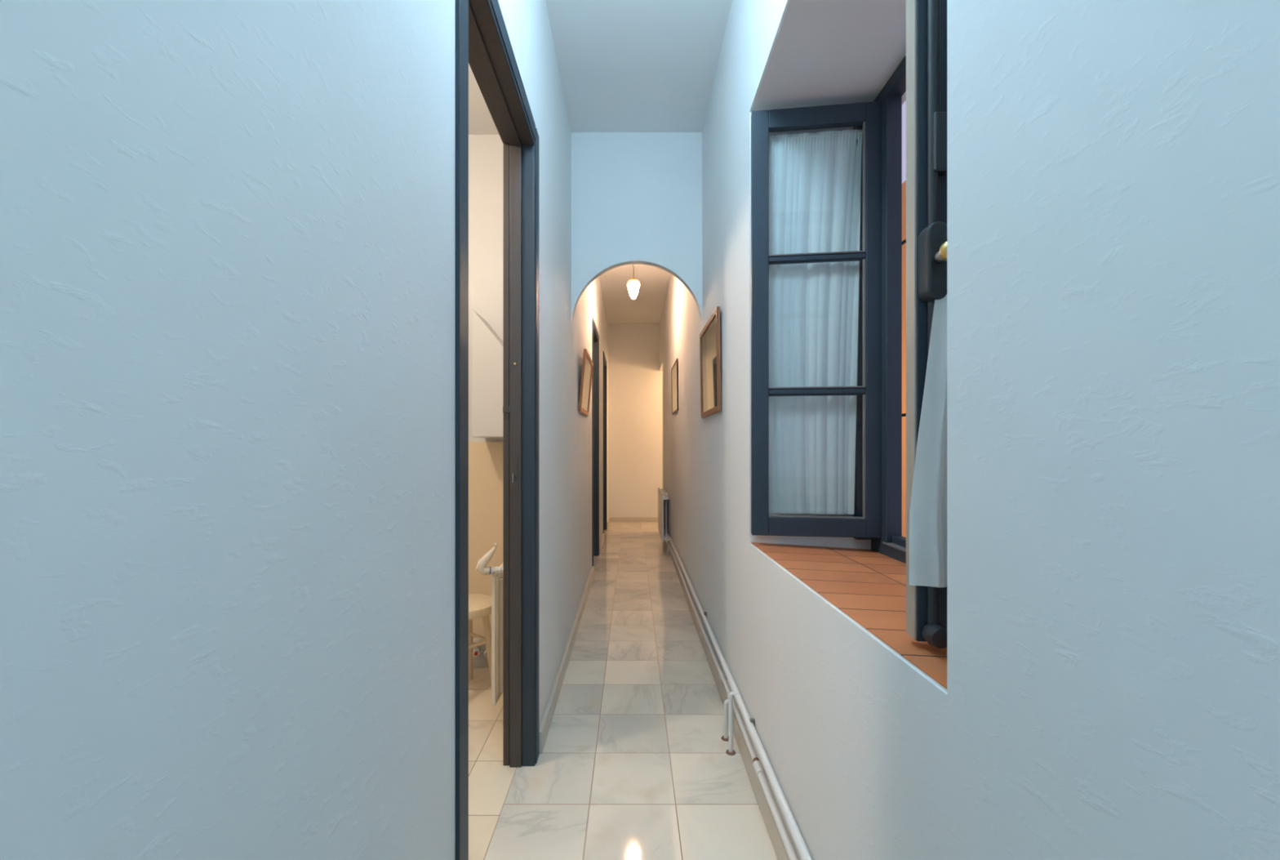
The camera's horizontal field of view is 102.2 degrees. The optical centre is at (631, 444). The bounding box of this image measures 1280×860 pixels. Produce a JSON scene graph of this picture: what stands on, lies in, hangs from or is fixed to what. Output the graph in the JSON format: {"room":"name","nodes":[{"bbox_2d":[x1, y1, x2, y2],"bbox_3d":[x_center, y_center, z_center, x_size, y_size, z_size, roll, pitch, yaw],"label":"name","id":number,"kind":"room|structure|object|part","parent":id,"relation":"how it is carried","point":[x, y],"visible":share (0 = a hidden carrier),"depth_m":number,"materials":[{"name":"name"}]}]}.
{"room":"home hallway","nodes":[
{"label":"home hallway","id":0,"kind":"room"},
{"bbox_2d":[0,0,608,859],"bbox_3d":[-0.440,-0.365,3.160,0.110,3.230,10.720,0,0,0],"label":"wall","id":1,"kind":"structure","parent":0,"point":[228,227],"depth_m":0.51,"materials":[{"name":"white paint"}]},
{"bbox_2d":[455,0,538,859],"bbox_3d":[-0.439,0.003,1.604,0.128,2.495,0.962,0,0,0],"label":"door frame","id":2,"kind":"structure","parent":1,"relation":"in","point":[482,42],"depth_m":2.00,"materials":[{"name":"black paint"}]},
{"bbox_3d":[-0.381,0.003,1.161,0.011,2.495,0.075,0,0,0],"label":"casing","id":3,"kind":"part","parent":2,"relation":"part of","materials":[{"name":"blue paint"}]},
{"bbox_3d":[-0.381,-1.208,1.604,0.011,0.075,0.812,0,0,0],"label":"head casing","id":4,"kind":"part","parent":2,"relation":"part of","materials":[{"name":"blue paint"}]},
{"bbox_3d":[-0.453,0.125,2.002,0.022,0.160,0.003,0,0,0],"label":"strike plate","id":5,"kind":"part","parent":2,"relation":"part of","materials":[{"name":"brown paint"}]},
{"bbox_3d":[-0.381,0.003,2.047,0.011,2.495,0.075,0,0,0],"label":"casing","id":6,"kind":"part","parent":2,"relation":"part of","materials":[{"name":"blue paint"}]},
{"bbox_2d":[538,516,609,753],"bbox_3d":[-0.374,1.206,3.100,0.021,0.088,10.600,0,0,0],"label":"baseboard","id":7,"kind":"structure","parent":1,"relation":"attached to","point":[547,717],"depth_m":2.73,"materials":[{"name":"stone"}]},
{"bbox_2d":[577,348,593,415],"bbox_3d":[-0.354,-0.475,3.990,0.061,0.462,0.660,0,0,0],"label":"framed picture","id":8,"kind":"object","parent":1,"relation":"attached to","point":[587,364],"visible":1,"depth_m":3.89,"materials":[{"name":"brown wood"}]},
{"bbox_3d":[-0.350,-0.464,3.990,0.036,0.380,0.600,0,0,0],"label":"glass pane","id":9,"kind":"part","parent":8,"relation":"part of","materials":[{"name":"clear glass"}]},
{"bbox_2d":[591,315,599,565],"bbox_3d":[-0.439,0.003,5.445,0.128,2.495,0.920,0,0,0],"label":"door","id":10,"kind":"structure","parent":1,"relation":"in","point":[595,336],"depth_m":5.83,"materials":[{"name":"blue paint"}]},
{"bbox_3d":[-0.381,0.003,5.022,0.011,2.495,0.075,0,0,0],"label":"casing","id":11,"kind":"part","parent":10,"relation":"part of","materials":[{"name":"blue paint"}]},
{"bbox_3d":[-0.381,-1.208,5.445,0.011,0.075,0.770,0,0,0],"label":"head casing","id":12,"kind":"part","parent":10,"relation":"part of","materials":[{"name":"blue paint"}]},
{"bbox_3d":[-0.381,0.003,5.867,0.011,2.495,0.075,0,0,0],"label":"casing","id":13,"kind":"part","parent":10,"relation":"part of","materials":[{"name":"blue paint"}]},
{"bbox_2d":[603,351,606,533],"bbox_3d":[-0.439,0.003,7.270,0.128,2.495,0.870,0,0,0],"label":"door","id":14,"kind":"structure","parent":1,"relation":"in","point":[604,357],"depth_m":7.63,"materials":[{"name":"blue paint"}]},
{"bbox_3d":[-0.381,0.003,6.872,0.011,2.495,0.075,0,0,0],"label":"casing","id":15,"kind":"part","parent":14,"relation":"part of","materials":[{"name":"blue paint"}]},
{"bbox_3d":[-0.381,0.003,7.668,0.011,2.495,0.075,0,0,0],"label":"casing","id":16,"kind":"part","parent":14,"relation":"part of","materials":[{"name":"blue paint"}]},
{"bbox_2d":[468,63,498,134],"bbox_3d":[-1.423,-1.830,1.630,1.855,0.100,2.860,0,0,0],"label":"ceiling","id":17,"kind":"structure","parent":0,"point":[481,122],"depth_m":2.77,"materials":[{"name":"paint"}]},
{"bbox_2d":[468,134,502,441],"bbox_3d":[-1.423,-0.265,1.630,1.855,3.030,2.860,0,0,0],"label":"wall","id":18,"kind":"structure","parent":0,"point":[485,151],"depth_m":2.96,"materials":[{"name":"paint"}]},
{"bbox_2d":[473,645,482,656],"bbox_3d":[-0.866,1.155,2.880,0.051,0.051,0.040,0,0,0],"label":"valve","id":19,"kind":"object","parent":18,"relation":"attached to","point":[477,651],"visible":0.95,"depth_m":2.87,"materials":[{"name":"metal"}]},
{"bbox_3d":[-0.866,1.155,2.874,0.042,0.042,0.022,0,0,0],"label":"handle","id":20,"kind":"part","parent":19,"relation":"part of","materials":[{"name":"red plastic"}]},
{"bbox_2d":[472,637,488,666],"bbox_3d":[-1.373,1.177,2.922,1.755,0.147,0.075,0,0,0],"label":"trim","id":21,"kind":"structure","parent":18,"relation":"attached to","point":[481,660],"depth_m":2.90,"materials":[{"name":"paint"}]},
{"bbox_2d":[468,441,502,637],"bbox_3d":[-1.373,0.541,2.955,1.755,1.123,0.010,0,0,0],"label":"wall","id":22,"kind":"structure","parent":18,"relation":"attached to","point":[485,458],"depth_m":2.95,"materials":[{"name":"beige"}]},
{"bbox_2d":[471,308,502,437],"bbox_3d":[-0.670,-0.381,2.840,0.351,0.679,0.240,0,0,0],"label":"cabinet","id":23,"kind":"object","parent":18,"relation":"attached to","point":[486,344],"depth_m":2.72,"materials":[{"name":"paint"}]},
{"bbox_2d":[468,521,777,859],"bbox_3d":[-0.075,1.300,3.110,4.550,0.100,10.820,0,0,0],"label":"floor","id":24,"kind":"structure","parent":0,"point":[633,762],"depth_m":2.10,"materials":[{"name":"tile"}]},
{"bbox_2d":[468,593,491,681],"bbox_3d":[-0.845,1.023,2.620,0.302,0.457,0.302,0,0,17],"label":"stool","id":25,"kind":"object","parent":24,"relation":"on","point":[479,605],"visible":0.33,"depth_m":2.62,"materials":[{"name":"paint"}]},
{"bbox_3d":[-0.861,1.045,2.737,0.036,0.414,0.077,0,0,0],"label":"leg","id":26,"kind":"part","parent":25,"relation":"part of","materials":[{"name":"paint"}]},
{"bbox_3d":[-0.845,0.820,2.620,0.304,0.050,0.304,0,0,0],"label":"seat","id":27,"kind":"part","parent":25,"relation":"part of","materials":[{"name":"paint"}]},
{"bbox_3d":[-0.728,1.045,2.636,0.077,0.414,0.036,0,0,0],"label":"leg","id":28,"kind":"part","parent":25,"relation":"part of","materials":[{"name":"paint"}]},
{"bbox_2d":[475,542,502,706],"bbox_3d":[-0.614,0.794,2.560,0.136,0.722,0.641,0,0,0],"label":"sink","id":29,"kind":"object","parent":24,"relation":"on","point":[497,571],"visible":0.49,"depth_m":2.29,"materials":[{"name":"white ceramic"}]},
{"bbox_3d":[-0.613,0.860,2.581,0.018,0.590,0.598,0,0,0],"label":"panel","id":30,"kind":"part","parent":29,"relation":"part of","materials":[{"name":"white ceramic"}]},
{"bbox_2d":[608,323,662,516],"bbox_3d":[0.853,-0.365,8.460,2.695,3.230,0.120,0,0,0],"label":"wall","id":31,"kind":"structure","parent":0,"point":[635,378],"depth_m":8.40,"materials":[{"name":"white paint"}]},
{"bbox_2d":[609,516,657,521],"bbox_3d":[0.341,1.210,8.394,1.409,0.079,0.012,0,0,0],"label":"baseboard","id":32,"kind":"structure","parent":31,"relation":"attached to","point":[611,518],"depth_m":8.39,"materials":[{"name":"stone"}]},
{"bbox_2d":[571,132,702,327],"bbox_3d":[0.030,-1.367,3.300,0.830,1.227,0.060,0,0,0],"label":"wall","id":33,"kind":"structure","parent":0,"point":[637,197],"depth_m":3.27,"materials":[{"name":"white paint"}]},
{"bbox_2d":[545,0,732,323],"bbox_3d":[0.848,-2.040,3.110,2.705,0.120,10.820,0,0,0],"label":"ceiling","id":34,"kind":"structure","parent":0,"point":[624,65],"depth_m":2.72,"materials":[{"name":"paint"}]},
{"bbox_2d":[626,264,639,298],"bbox_3d":[0.015,-1.697,5.000,0.132,0.564,0.132,0,0,0],"label":"pendant lamp","id":35,"kind":"object","parent":34,"relation":"hanging from","point":[633,284],"visible":0.81,"depth_m":4.96,"materials":[{"name":"white glass"}]},
{"bbox_3d":[0.015,-1.550,5.000,0.132,0.070,0.132,0,0,0],"label":"lamp shade","id":36,"kind":"part","parent":35,"relation":"part of","materials":[{"name":"white glass"}]},
{"bbox_3d":[0.015,-1.465,5.000,0.098,0.100,0.098,0,0,0],"label":"bulb","id":37,"kind":"part","parent":35,"relation":"part of","materials":[{"name":"white glass"}]},
{"bbox_2d":[659,0,1279,859],"bbox_3d":[0.772,-0.365,3.160,0.655,3.230,10.720,0,0,0],"label":"wall","id":38,"kind":"structure","parent":0,"point":[1113,691],"depth_m":0.55,"materials":[{"name":"white paint"}]},
{"bbox_2d":[657,487,670,542],"bbox_3d":[0.394,0.834,6.441,0.087,0.583,1.078,0,0,0],"label":"radiator","id":39,"kind":"object","parent":38,"relation":"attached to","point":[664,498],"visible":0.97,"depth_m":6.09,"materials":[{"name":"white metal"}]},
{"bbox_2d":[671,358,678,413],"bbox_3d":[0.436,-0.593,5.265,0.018,0.516,0.670,0,0,0],"label":"framed picture","id":40,"kind":"object","parent":38,"relation":"attached to","point":[674,371],"visible":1,"depth_m":5.16,"materials":[{"name":"brown wood"}]},
{"bbox_3d":[0.434,-0.582,5.265,0.006,0.467,0.642,0,0,0],"label":"glass pane","id":41,"kind":"part","parent":40,"relation":"part of","materials":[{"name":"clear glass"}]},
{"bbox_2d":[699,306,721,417],"bbox_3d":[0.431,-0.437,2.868,0.028,0.538,0.645,0,0,0],"label":"framed picture","id":42,"kind":"object","parent":38,"relation":"attached to","point":[710,335],"visible":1,"depth_m":2.79,"materials":[{"name":"brown wood"}]},
{"bbox_2d":[701,316,717,412],"bbox_3d":[0.433,-0.426,2.868,0.015,0.461,0.589,0,0,0],"label":"print","id":43,"kind":"object","parent":42,"relation":"attached to","point":[708,334],"depth_m":2.85},
{"bbox_2d":[665,540,789,859],"bbox_3d":[0.442,1.206,2.650,0.006,0.088,9.700,0,0,0],"label":"baseboard","id":44,"kind":"structure","parent":38,"relation":"attached to","point":[776,840],"depth_m":1.98,"materials":[{"name":"stone"}]},
{"bbox_2d":[666,543,798,859],"bbox_3d":[0.410,1.161,1.857,0.060,0.178,8.074,0,0,0],"label":"pipe","id":45,"kind":"object","parent":38,"relation":"attached to","point":[757,764],"visible":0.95,"depth_m":1.85,"materials":[{"name":"white metal"}]},
{"bbox_2d":[666,536,812,859],"bbox_3d":[0.412,1.119,1.857,0.061,0.262,8.074,0,0,0],"label":"pipe","id":46,"kind":"object","parent":38,"relation":"attached to","point":[802,847],"visible":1,"depth_m":1.86,"materials":[{"name":"white metal"}]},
{"bbox_2d":[751,0,946,688],"bbox_3d":[0.719,-0.433,1.340,0.562,1.677,1.220,0,0,0],"label":"window","id":47,"kind":"structure","parent":38,"relation":"in","point":[872,587],"depth_m":1.79,"materials":[{"name":"wood"}]},
{"bbox_2d":[768,128,862,514],"bbox_3d":[0.669,-0.449,1.900,0.366,1.402,0.014,0,0,7],"label":"curtain","id":48,"kind":"object","parent":47,"relation":"hanging from","point":[815,179],"visible":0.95,"depth_m":1.90,"materials":[{"name":"white fabric"}]},
{"bbox_3d":[0.669,-1.138,1.902,0.366,0.008,0.008,0,0,7],"label":"rod","id":49,"kind":"part","parent":48,"relation":"part of","materials":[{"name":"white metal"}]},
{"bbox_3d":[0.725,0.376,1.340,0.551,0.059,1.220,0,0,0],"label":"sill","id":50,"kind":"part","parent":47,"relation":"part of","materials":[{"name":"ceramic"}]},
{"bbox_3d":[0.925,-0.437,1.359,0.080,1.650,1.109,0,0,0],"label":"fixed frame","id":51,"kind":"part","parent":47,"relation":"part of","materials":[{"name":"blue paint"}]},
{"bbox_2d":[909,294,946,586],"bbox_3d":[0.681,-0.472,0.841,0.433,1.415,0.025,0,0,8],"label":"curtain","id":52,"kind":"object","parent":47,"relation":"hanging from","point":[928,504],"visible":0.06,"depth_m":0.86,"materials":[{"name":"white fabric"}]},
{"bbox_3d":[0.512,-0.450,0.878,0.016,1.540,0.016,0,0,0],"label":"bolt rod","id":53,"kind":"part","parent":47,"relation":"part of","materials":[{"name":"black metal"}]},
{"bbox_3d":[0.509,-0.310,0.846,0.020,0.020,0.018,0,0,0],"label":"knob stem","id":54,"kind":"part","parent":47,"relation":"part of","materials":[{"name":"metal"}]},
{"bbox_3d":[0.509,-0.310,0.823,0.034,0.034,0.031,0,0,0],"label":"knob","id":55,"kind":"part","parent":47,"relation":"part of","materials":[{"name":"gold metal"}]},
{"label":"outside","id":56,"kind":"structure","parent":0,"visible":0},
{"bbox_2d":[902,180,906,537],"bbox_3d":[3.075,-0.775,5.000,0.150,4.250,8.000,0,0,0],"label":"wall","id":57,"kind":"structure","parent":56,"point":[904,184],"depth_m":5.69,"materials":[{"name":"paint"}]}
]}

